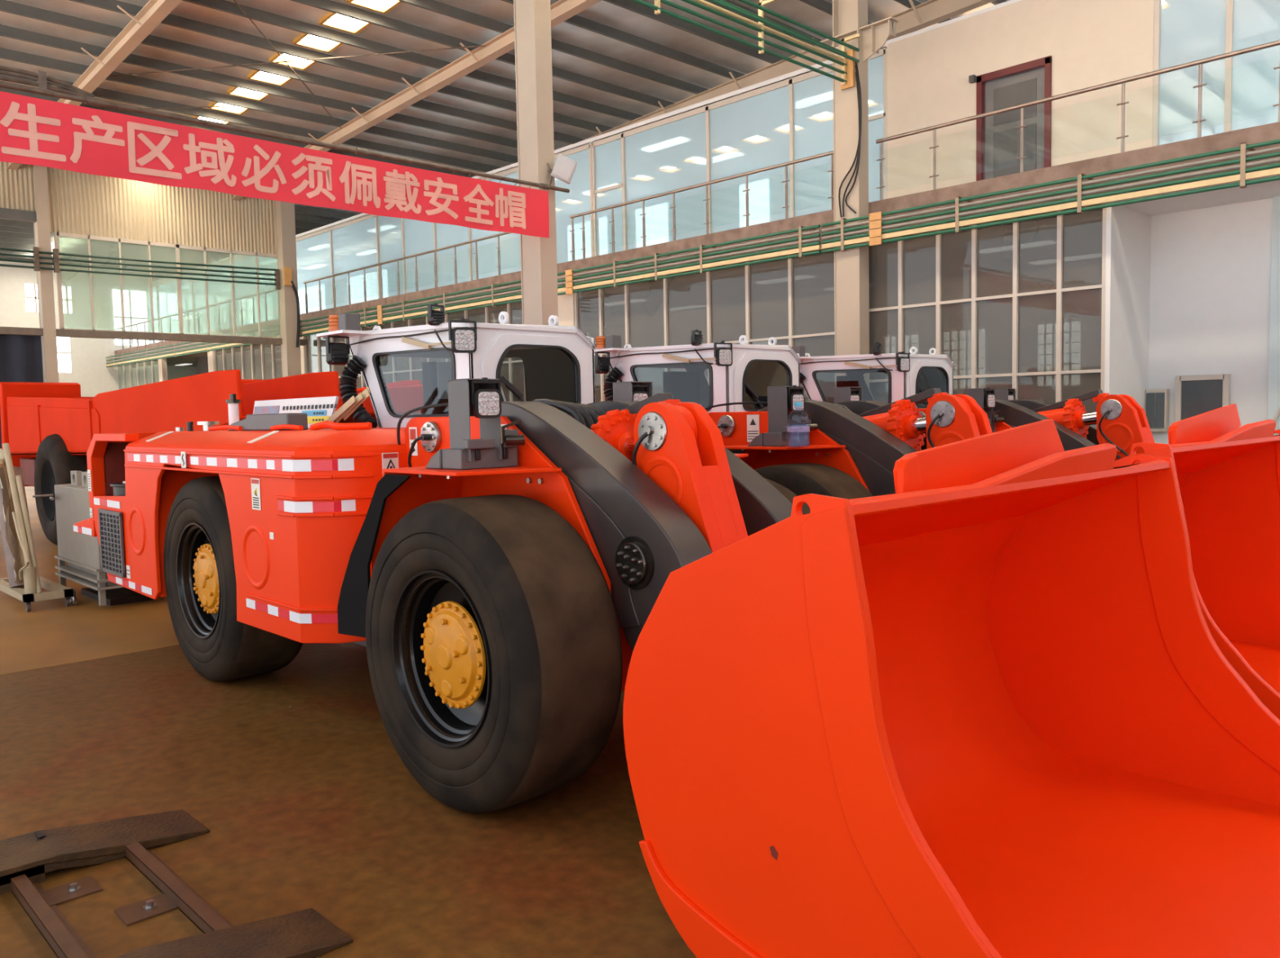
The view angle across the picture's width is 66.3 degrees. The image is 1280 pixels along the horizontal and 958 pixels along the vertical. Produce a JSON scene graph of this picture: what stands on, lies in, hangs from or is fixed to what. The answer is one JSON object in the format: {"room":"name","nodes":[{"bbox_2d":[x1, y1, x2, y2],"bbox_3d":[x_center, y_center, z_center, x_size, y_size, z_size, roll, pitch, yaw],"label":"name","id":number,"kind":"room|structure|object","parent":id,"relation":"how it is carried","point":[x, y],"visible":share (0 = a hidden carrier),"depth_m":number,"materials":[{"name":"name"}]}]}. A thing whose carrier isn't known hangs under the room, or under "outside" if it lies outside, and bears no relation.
{"room":"factory floor","nodes":[
{"label":"factory floor","id":0,"kind":"room"},
{"bbox_2d":[0,261,252,458],"bbox_3d":[-22.581,-4.731,41.017,31.000,8.600,0.200,-5,5,-44],"label":"wall","id":1,"kind":"structure","parent":0,"point":[88,356],"depth_m":40.56,"materials":[{"name":"beige paint"}]},
{"bbox_2d":[24,284,38,311],"bbox_3d":[-24.204,-7.240,39.239,0.700,1.100,0.170,-5,5,-44],"label":"window","id":2,"kind":"structure","parent":1,"relation":"in","point":[31,290],"depth_m":39.17,"materials":[{"name":"white glass"}]},
{"bbox_2d":[56,337,71,373],"bbox_3d":[-23.767,-5.128,39.760,1.200,1.600,0.170,-5,5,-44],"label":"window","id":3,"kind":"structure","parent":1,"relation":"in","point":[64,353],"depth_m":40.05,"materials":[{"name":"white glass"}]},
{"bbox_2d":[62,286,71,313],"bbox_3d":[-23.396,-7.307,40.019,0.350,1.100,0.170,-5,5,-44],"label":"window","id":4,"kind":"structure","parent":1,"relation":"in","point":[66,291],"depth_m":40.00,"materials":[{"name":"white glass"}]},
{"bbox_2d":[112,289,279,349],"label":"window","id":5,"kind":"structure","parent":1,"relation":"in","point":[135,302],"depth_m":41.37,"materials":[{"name":"white"}]},
{"bbox_2d":[0,161,276,254],"bbox_3d":[-15.629,-6.850,22.600,15.700,1.870,0.090,-5,5,-44],"label":"wall","id":6,"kind":"structure","parent":0,"point":[80,203],"depth_m":25.30,"materials":[{"name":"beige metal"}]},
{"bbox_2d":[0,208,36,222],"bbox_3d":[-17.825,-6.037,20.474,9.500,0.230,0.220,-5,5,-44],"label":"trim","id":7,"kind":"structure","parent":6,"relation":"attached to","point":[6,214],"depth_m":23.29,"materials":[{"name":"grey metal"}]},
{"bbox_2d":[53,231,279,337],"bbox_3d":[-12.207,-5.007,25.979,5.730,2.380,0.080,-5,5,-44],"label":"window","id":8,"kind":"structure","parent":6,"relation":"in","point":[56,234],"depth_m":25.54,"materials":[{"name":"metal"}]},
{"bbox_2d":[0,203,362,274],"bbox_3d":[-16.651,-9.186,43.148,43.000,0.320,30.300,-5,5,-44],"label":"ceiling","id":9,"kind":"structure","parent":0,"point":[20,235],"depth_m":36.31,"materials":[{"name":"beige metal"}]},
{"bbox_2d":[195,351,248,379],"bbox_3d":[-15.611,-2.487,36.728,0.100,4.400,4.600,-5,5,-44],"label":"wall","id":10,"kind":"structure","parent":0,"point":[202,362],"depth_m":36.56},
{"bbox_2d":[0,91,549,238],"bbox_3d":[-3.495,-3.065,9.843,6.590,0.586,0.040,-5,5,-44],"label":"banner","id":11,"kind":"object","parent":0,"point":[35,131],"visible":1,"depth_m":9.53,"materials":[{"name":"red fabric"}]},
{"bbox_2d":[0,486,697,957],"bbox_3d":[-13.209,-0.045,33.872,52.000,0.201,83.001,-5,5,-44],"label":"floor","id":12,"kind":"structure","parent":0,"point":[297,780],"depth_m":4.51,"materials":[{"name":"brown concrete"}]},
{"bbox_2d":[0,443,73,611],"bbox_3d":[-6.521,0.430,10.286,0.433,1.632,2.592,-5,5,-44],"label":"metal stand","id":13,"kind":"object","parent":12,"relation":"on","point":[22,570],"visible":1,"depth_m":9.73,"materials":[{"name":"metal"}]},
{"bbox_2d":[22,567,36,594],"bbox_3d":[-5.942,0.988,9.557,0.110,0.259,0.130,-5,5,-44],"label":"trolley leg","id":14,"kind":"object","parent":13,"relation":"attached to","point":[29,574],"depth_m":9.51,"materials":[{"name":"beige metal"}]},
{"bbox_2d":[69,587,77,604],"bbox_3d":[-5.707,1.165,9.848,0.044,0.155,0.240,-5,5,-44],"label":"caster","id":15,"kind":"object","parent":13,"relation":"attached to","point":[73,599],"visible":0.59,"depth_m":9.79,"materials":[{"name":"metal"}]},
{"bbox_2d":[32,164,58,382],"bbox_3d":[-14.419,-3.684,23.875,0.390,8.400,0.450,-5,5,-44],"label":"steel column","id":16,"kind":"structure","parent":12,"relation":"on","point":[42,227],"depth_m":23.69,"materials":[{"name":"beige metal"}]},
{"bbox_2d":[32,471,154,606],"bbox_3d":[-5.534,0.578,10.109,0.900,1.320,1.512,-5,5,-44],"label":"cabinet","id":17,"kind":"object","parent":12,"relation":"on","point":[82,553],"visible":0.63,"depth_m":9.96,"materials":[{"name":"grey metal"}]},
{"bbox_2d":[0,369,340,545],"bbox_3d":[-7.163,-0.263,13.888,1.500,2.576,10.278,-5,5,-44],"label":"truck","id":18,"kind":"object","parent":12,"relation":"on","point":[49,429],"visible":0.27,"depth_m":13.20,"materials":[{"name":"metal"}]},
{"bbox_2d":[0,809,353,957],"bbox_3d":[-2.238,1.565,3.267,1.930,0.104,1.620,-5,5,-44],"label":"metal frame","id":19,"kind":"object","parent":12,"relation":"on","point":[25,860],"visible":1,"depth_m":3.65,"materials":[{"name":"metal"}]},
{"bbox_2d":[274,200,301,377],"bbox_3d":[-9.943,-4.031,27.869,0.520,8.400,0.500,-5,5,-44],"label":"steel column","id":20,"kind":"structure","parent":12,"relation":"on","point":[285,222],"depth_m":27.65,"materials":[{"name":"beige metal"}]},
{"bbox_2d":[0,246,299,347],"bbox_3d":[-13.366,-4.546,24.361,10.119,2.225,0.340,-5,5,-44],"label":"conduit","id":21,"kind":"object","parent":20,"relation":"attached to","point":[287,274],"visible":1,"depth_m":25.14,"materials":[{"name":"green plastic"}]},
{"bbox_2d":[0,326,307,346],"bbox_3d":[-13.282,-3.663,24.985,10.000,0.170,0.260,-5,5,-44],"label":"trim","id":22,"kind":"structure","parent":20,"relation":"attached to","point":[3,330],"depth_m":25.32,"materials":[{"name":"brown metal"}]},
{"bbox_2d":[0,334,43,448],"bbox_3d":[-15.254,-2.068,23.168,2.060,2.700,0.092,-5,5,-44],"label":"curtain","id":23,"kind":"object","parent":22,"relation":"hanging from","point":[20,356],"visible":0.4,"depth_m":23.49,"materials":[{"name":"black fabric"}]},
{"bbox_2d":[240,379,423,426],"bbox_3d":[-6.181,-0.780,19.714,2.450,2.816,9.748,-5,5,-44],"label":"truck","id":24,"kind":"object","parent":12,"relation":"on","point":[406,396],"visible":0.03,"depth_m":16.15,"materials":[{"name":"metal"}]},
{"bbox_2d":[513,0,558,401],"bbox_3d":[-1.304,-3.455,12.436,0.380,8.900,0.530,-5,5,-44],"label":"steel column","id":25,"kind":"structure","parent":12,"relation":"on","point":[532,18],"depth_m":12.29,"materials":[{"name":"beige metal"}]},
{"bbox_2d":[0,80,569,192],"bbox_3d":[-3.542,-3.404,9.840,7.360,0.107,0.082,-5,5,-44],"label":"banner pole","id":26,"kind":"object","parent":25,"relation":"attached to","point":[87,100],"visible":1,"depth_m":9.61,"materials":[{"name":"metal"}]},
{"bbox_2d":[0,65,94,97],"bbox_3d":[-5.543,-3.365,8.018,1.955,0.180,0.060,-5,5,-44],"label":"pipes","id":27,"kind":"object","parent":26,"relation":"attached to","point":[42,80],"visible":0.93,"depth_m":8.38,"materials":[{"name":"metal"}]},
{"bbox_2d":[546,154,577,185],"bbox_3d":[-0.972,-3.849,12.227,0.384,0.386,0.146,-1,4,-1],"label":"floodlight","id":28,"kind":"object","parent":25,"relation":"attached to","point":[563,170],"visible":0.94,"depth_m":12.20,"materials":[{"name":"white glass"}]},
{"bbox_2d":[73,303,1279,957],"bbox_3d":[-0.940,0.140,6.005,2.604,2.548,9.316,-5,5,-44],"label":"loader","id":29,"kind":"object","parent":12,"relation":"on","point":[988,705],"depth_m":4.31,"materials":[{"name":"metal"}]},
{"bbox_2d":[97,508,125,577],"bbox_3d":[-4.211,0.505,7.812,0.016,0.510,0.560,-5,5,-44],"label":"grille","id":30,"kind":"object","parent":29,"relation":"attached to","point":[112,528],"depth_m":7.79,"materials":[{"name":"grey metal"}]},
{"bbox_2d":[253,395,339,428],"bbox_3d":[-2.704,-0.508,7.643,0.066,0.235,1.473,-5,5,-44],"label":"sign board","id":31,"kind":"object","parent":29,"relation":"on","point":[317,410],"visible":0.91,"depth_m":7.47,"materials":[{"name":"white plastic"}]},
{"bbox_2d":[324,335,350,365],"bbox_3d":[-2.181,-0.939,7.088,0.070,0.224,0.178,2,5,40],"label":"work light","id":32,"kind":"object","parent":29,"relation":"attached to","point":[336,353],"depth_m":7.06,"materials":[{"name":"black plastic"}]},
{"bbox_2d":[426,303,444,325],"bbox_3d":[-1.318,-1.067,6.359,0.070,0.140,0.115,2,5,37],"label":"work light","id":33,"kind":"object","parent":29,"relation":"attached to","point":[435,317],"depth_m":6.34,"materials":[{"name":"black plastic"}]},
{"bbox_2d":[436,361,451,399],"bbox_3d":[-1.403,-0.723,7.197,0.190,0.270,0.010,-5,5,-44],"label":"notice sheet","id":34,"kind":"object","parent":29,"relation":"in","point":[443,368],"visible":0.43,"depth_m":7.16,"materials":[{"name":"white paper"}]},
{"bbox_2d":[448,317,476,353],"bbox_3d":[-1.123,-0.901,6.157,0.192,0.224,0.161,-5,5,-44],"label":"work light","id":35,"kind":"object","parent":29,"relation":"attached to","point":[463,338],"depth_m":6.11,"materials":[{"name":"black plastic"}]},
{"bbox_2d":[468,377,501,418],"bbox_3d":[-0.731,-0.382,4.617,0.153,0.190,0.070,-4,5,-37],"label":"work light","id":36,"kind":"object","parent":29,"relation":"attached to","point":[486,403],"depth_m":4.58,"materials":[{"name":"black plastic"}]},
{"bbox_2d":[632,382,648,401],"bbox_3d":[-0.016,-0.498,6.037,0.155,0.190,0.090,-5,5,-44],"label":"work light","id":37,"kind":"object","parent":29,"relation":"attached to","point":[642,393],"depth_m":6.03,"materials":[{"name":"black plastic"}]},
{"bbox_2d":[821,0,899,388],"bbox_3d":[3.289,-3.703,14.869,0.380,8.900,1.350,-5,5,-44],"label":"steel column","id":38,"kind":"structure","parent":12,"relation":"on","point":[850,17],"depth_m":14.80,"materials":[{"name":"beige metal"}]},
{"bbox_2d":[629,0,861,90],"bbox_3d":[0.363,-6.907,11.839,7.755,2.600,0.380,-5,5,-44],"label":"conduit","id":39,"kind":"object","parent":38,"relation":"attached to","point":[847,60],"visible":1,"depth_m":13.26,"materials":[{"name":"metal"}]},
{"bbox_2d":[838,62,862,217],"bbox_3d":[3.142,-5.102,14.678,0.025,2.285,0.418,-5,5,-44],"label":"cable loop","id":40,"kind":"object","parent":38,"relation":"attached to","point":[857,77],"visible":0.97,"depth_m":14.59,"materials":[{"name":"black plastic"}]},
{"bbox_2d":[594,329,1279,719],"bbox_3d":[0.983,-0.049,8.252,2.604,2.557,9.600,-5,5,-44],"label":"loader","id":41,"kind":"object","parent":12,"relation":"on","point":[1228,474],"visible":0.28,"depth_m":6.89,"materials":[{"name":"metal"}]},
{"bbox_2d":[595,351,610,373],"bbox_3d":[-0.354,-1.127,9.435,0.070,0.224,0.178,2,5,40],"label":"work light","id":42,"kind":"object","parent":41,"relation":"attached to","point":[602,364],"depth_m":9.40,"materials":[{"name":"black plastic"}]},
{"bbox_2d":[690,329,702,346],"bbox_3d":[0.509,-1.255,8.706,0.070,0.140,0.115,2,5,37],"label":"work light","id":43,"kind":"object","parent":41,"relation":"attached to","point":[695,340],"depth_m":8.68,"materials":[{"name":"black plastic"}]},
{"bbox_2d":[713,341,733,366],"bbox_3d":[0.703,-1.089,8.504,0.192,0.224,0.161,-5,5,-44],"label":"work light","id":44,"kind":"object","parent":41,"relation":"attached to","point":[722,351],"depth_m":8.45,"materials":[{"name":"black plastic"}]},
{"bbox_2d":[786,385,804,412],"bbox_3d":[1.096,-0.570,6.964,0.153,0.190,0.070,-4,5,-37],"label":"work light","id":45,"kind":"object","parent":41,"relation":"attached to","point":[797,395],"depth_m":6.93,"materials":[{"name":"black plastic"}]},
{"bbox_2d":[787,402,809,447],"bbox_3d":[1.081,-0.370,6.688,0.151,0.306,0.151,-5,5,-44],"label":"water bottle","id":46,"kind":"object","parent":41,"relation":"on","point":[792,428],"visible":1,"depth_m":6.65,"materials":[{"name":"clear plastic"}]},
{"bbox_2d":[849,387,859,400],"bbox_3d":[1.808,-0.686,8.387,0.153,0.190,0.070,-4,5,-37],"label":"work light","id":47,"kind":"object","parent":41,"relation":"attached to","point":[854,392],"depth_m":8.37,"materials":[{"name":"black plastic"}]},
{"bbox_2d":[791,342,1155,461],"bbox_3d":[3.102,-0.223,10.297,2.604,2.557,9.640,-5,5,-44],"label":"loader","id":48,"kind":"object","parent":12,"relation":"on","point":[1119,420],"visible":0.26,"depth_m":9.39,"materials":[{"name":"metal"}]},
{"bbox_2d":[873,342,882,355],"bbox_3d":[2.613,-1.430,10.765,0.070,0.140,0.115,2,5,37],"label":"work light","id":49,"kind":"object","parent":48,"relation":"attached to","point":[877,349],"depth_m":10.74,"materials":[{"name":"black plastic"}]},
{"bbox_2d":[895,351,910,372],"bbox_3d":[2.808,-1.264,10.563,0.192,0.224,0.161,-5,5,-44],"label":"work light","id":50,"kind":"object","parent":48,"relation":"attached to","point":[902,359],"depth_m":10.51,"materials":[{"name":"black plastic"}]},
{"bbox_2d":[982,387,995,408],"bbox_3d":[3.201,-0.745,9.024,0.153,0.190,0.070,-4,5,-37],"label":"work light","id":51,"kind":"object","parent":48,"relation":"attached to","point":[988,396],"depth_m":8.98,"materials":[{"name":"black plastic"}]},
{"bbox_2d":[1007,389,1013,399],"bbox_3d":[3.913,-0.861,10.447,0.153,0.190,0.070,-4,5,-37],"label":"work light","id":52,"kind":"object","parent":48,"relation":"attached to","point":[1010,392],"depth_m":10.44,"materials":[{"name":"black plastic"}]},
{"bbox_2d":[158,289,580,382],"bbox_3d":[-9.825,-2.539,28.943,0.180,3.520,24.620,-5,5,-44],"label":"piers","id":53,"kind":"object","parent":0,"point":[566,303],"depth_m":20.30,"materials":[{"name":"beige paint"}]},
{"bbox_2d":[0,0,1009,200],"bbox_3d":[3.097,-8.284,16.279,32.000,2.274,35.600,-5,5,-44],"label":"ceiling","id":54,"kind":"structure","parent":0,"point":[428,81],"depth_m":19.02,"materials":[{"name":"beige metal"}]},
{"bbox_2d":[146,0,1022,286],"bbox_3d":[-6.223,-7.804,30.049,4.750,0.140,42.700,-5,5,-44],"label":"beam","id":55,"kind":"structure","parent":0,"point":[804,70],"depth_m":19.02,"materials":[{"name":"white metal"}]},
{"bbox_2d":[128,208,1102,366],"bbox_3d":[-6.711,-4.390,29.871,5.700,0.060,42.500,-5,5,-44],"label":"ceiling","id":56,"kind":"structure","parent":0,"point":[1038,237],"depth_m":17.92,"materials":[{"name":"white"}]},
{"bbox_2d":[255,270,1102,426],"bbox_3d":[-6.582,-2.235,30.066,5.900,4.400,42.540,-5,5,-44],"label":"wall","id":57,"kind":"structure","parent":0,"point":[815,321],"depth_m":20.00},
{"bbox_2d":[732,311,1079,391],"bbox_3d":[1.760,-2.792,25.264,0.090,1.400,22.000,-5,5,-44],"label":"window","id":58,"kind":"structure","parent":57,"relation":"in","point":[1046,330],"depth_m":19.01,"materials":[{"name":"white"}]},
{"bbox_2d":[883,311,1079,385],"bbox_3d":[7.379,-2.526,19.437,0.050,1.400,5.800,-5,5,-44],"label":"grille","id":59,"kind":"object","parent":58,"relation":"attached to","point":[1046,330],"depth_m":19.00,"materials":[{"name":"metal"}]},
{"bbox_2d":[114,121,1279,363],"bbox_3d":[-4.523,-4.673,28.843,7.950,0.540,47.000,-5,5,-44],"label":"beam","id":60,"kind":"structure","parent":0,"point":[1271,131],"depth_m":14.42,"materials":[{"name":"metal"}]},
{"bbox_2d":[106,324,280,368],"bbox_3d":[-16.346,-4.616,35.082,0.378,0.490,16.800,-5,5,-44],"label":"conduit","id":61,"kind":"object","parent":60,"relation":"attached to","point":[226,345],"visible":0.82,"depth_m":34.80,"materials":[{"name":"yellow metal"}]},
{"bbox_2d":[299,280,521,337],"bbox_3d":[-5.923,-4.126,24.307,0.405,0.490,11.400,-5,5,-44],"label":"conduit","id":62,"kind":"object","parent":60,"relation":"attached to","point":[380,319],"visible":0.78,"depth_m":23.11,"materials":[{"name":"yellow metal"}]},
{"bbox_2d":[303,232,520,313],"bbox_3d":[-5.830,-5.098,24.527,0.061,0.918,11.350,-5,5,-44],"label":"balcony railing","id":63,"kind":"object","parent":60,"relation":"on","point":[475,241],"visible":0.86,"depth_m":24.43,"materials":[{"name":"silver metal"}]},
{"bbox_2d":[556,224,820,295],"bbox_3d":[0.563,-3.822,17.614,0.405,0.490,6.650,-5,5,-44],"label":"conduit","id":64,"kind":"object","parent":60,"relation":"attached to","point":[656,273],"visible":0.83,"depth_m":16.94,"materials":[{"name":"yellow metal"}]},
{"bbox_2d":[569,151,833,260],"bbox_3d":[0.875,-4.784,17.608,0.061,0.918,6.570,-5,5,-44],"label":"balcony railing","id":65,"kind":"object","parent":60,"relation":"on","point":[824,154],"visible":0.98,"depth_m":17.38,"materials":[{"name":"silver metal"}]},
{"bbox_2d":[591,63,833,256],"bbox_3d":[1.354,-5.827,19.014,0.100,2.800,6.760,-5,5,-44],"label":"window","id":66,"kind":"structure","parent":60,"relation":"on","point":[791,119],"depth_m":18.80,"materials":[{"name":"glass"}]},
{"bbox_2d":[821,138,1279,253],"bbox_3d":[5.867,-3.573,12.141,0.405,0.490,8.500,-5,5,-44],"label":"conduit","id":67,"kind":"object","parent":60,"relation":"attached to","point":[875,236],"visible":1,"depth_m":12.37,"materials":[{"name":"yellow metal"}]},
{"bbox_2d":[875,40,1279,199],"bbox_3d":[6.256,-4.531,12.056,0.061,0.918,7.700,-5,5,-44],"label":"balcony railing","id":68,"kind":"object","parent":60,"relation":"on","point":[1200,62],"visible":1,"depth_m":12.36,"materials":[{"name":"silver metal"}]},
{"bbox_2d":[887,0,1154,199],"bbox_3d":[5.538,-5.642,14.710,0.140,2.820,4.080,-5,5,-44],"label":"wall","id":69,"kind":"structure","parent":0,"point":[1090,43],"depth_m":14.41,"materials":[{"name":"beige paint"}]},
{"bbox_2d":[867,46,887,202],"bbox_3d":[3.900,-5.708,16.387,0.100,2.800,0.600,-5,5,-44],"label":"window","id":70,"kind":"structure","parent":69,"relation":"in","point":[877,63],"depth_m":16.30,"materials":[{"name":"glass"}]},
{"bbox_2d":[968,55,1052,181],"bbox_3d":[5.546,-5.188,14.669,0.200,1.920,1.240,-5,5,-44],"label":"door","id":71,"kind":"structure","parent":69,"relation":"in","point":[997,136],"depth_m":14.63,"materials":[{"name":"glass"}]},
{"bbox_2d":[1152,0,1279,146],"bbox_3d":[8.091,-5.511,12.063,0.100,2.800,3.290,-5,5,-44],"label":"window","id":72,"kind":"structure","parent":69,"relation":"in","point":[1241,91],"depth_m":12.73,"materials":[{"name":"glass"}]},
{"bbox_2d":[1104,198,1272,444],"bbox_3d":[7.038,-1.373,12.561,1.510,4.400,1.530,-5,5,-44],"label":"wall","id":73,"kind":"structure","parent":0,"point":[1188,292],"depth_m":12.89,"materials":[{"name":"white paint"}]},
{"bbox_2d":[1145,389,1169,431],"bbox_3d":[7.067,-0.937,13.400,0.153,0.580,0.265,-5,5,-44],"label":"box","id":74,"kind":"object","parent":73,"relation":"attached to","point":[1157,401],"visible":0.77,"depth_m":13.33,"materials":[{"name":"beige metal"}]},
{"bbox_2d":[1174,373,1230,422],"bbox_3d":[7.472,-0.747,13.045,0.070,1.270,0.640,-5,5,-44],"label":"window","id":75,"kind":"structure","parent":73,"relation":"in","point":[1195,395],"depth_m":13.04,"materials":[{"name":"glass"}]},
{"bbox_2d":[1112,174,1279,216],"bbox_3d":[8.000,-3.499,11.355,1.550,0.040,4.400,-5,5,-44],"label":"ceiling","id":76,"kind":"structure","parent":0,"point":[1266,190],"depth_m":12.35,"materials":[{"name":"white paint"}]},
{"bbox_2d":[1267,195,1279,435],"bbox_3d":[8.990,-1.317,11.406,0.115,4.360,2.954,-5,5,-44],"label":"wall","id":77,"kind":"structure","parent":0,"point":[1273,406],"depth_m":12.35,"materials":[{"name":"paint"}]},
{"bbox_3d":[-8.763,-0.296,28.019,0.160,0.880,42.570,-5,5,-44],"label":"wall","id":78,"kind":"structure","parent":0,"visible":0},
{"bbox_2d":[118,358,155,388],"bbox_3d":[-20.829,-3.055,40.283,0.100,3.520,7.060,-5,5,-44],"label":"window","id":79,"kind":"structure","parent":78,"relation":"in","point":[152,362],"depth_m":39.55,"materials":[{"name":"metal"}]},
{"bbox_2d":[213,343,279,379],"bbox_3d":[-12.413,-2.660,31.598,0.100,3.520,6.260,-5,5,-44],"label":"window","id":80,"kind":"structure","parent":78,"relation":"in","point":[255,358],"depth_m":31.46,"materials":[{"name":"metal"}]},
{"bbox_2d":[304,298,524,415],"bbox_3d":[-5.729,-2.346,24.701,0.100,3.520,11.680,-5,5,-44],"label":"window","id":81,"kind":"structure","parent":78,"relation":"in","point":[317,344],"depth_m":24.90,"materials":[{"name":"metal"}]},
{"bbox_2d":[573,247,835,403],"bbox_3d":[1.049,-2.028,17.707,0.100,3.520,6.690,-5,5,-44],"label":"window","id":82,"kind":"structure","parent":78,"relation":"in","point":[699,301],"depth_m":17.05,"materials":[{"name":"glass"}]},
{"bbox_2d":[868,203,1106,402],"bbox_3d":[4.739,-1.855,13.899,0.100,3.520,3.640,-5,5,-44],"label":"window","id":83,"kind":"structure","parent":78,"relation":"in","point":[974,321],"depth_m":13.74,"materials":[{"name":"glass"}]},
{"bbox_3d":[-7.603,-6.471,31.628,4.700,2.810,38.600,-5,5,-44],"label":"wall","id":84,"kind":"structure","parent":0,"visible":0},
{"bbox_2d":[146,142,593,343],"bbox_3d":[-11.802,-6.445,32.590,0.100,2.800,31.050,-5,5,-44],"label":"window","id":85,"kind":"structure","parent":84,"relation":"in","point":[368,240],"depth_m":28.35,"materials":[{"name":"glass"}]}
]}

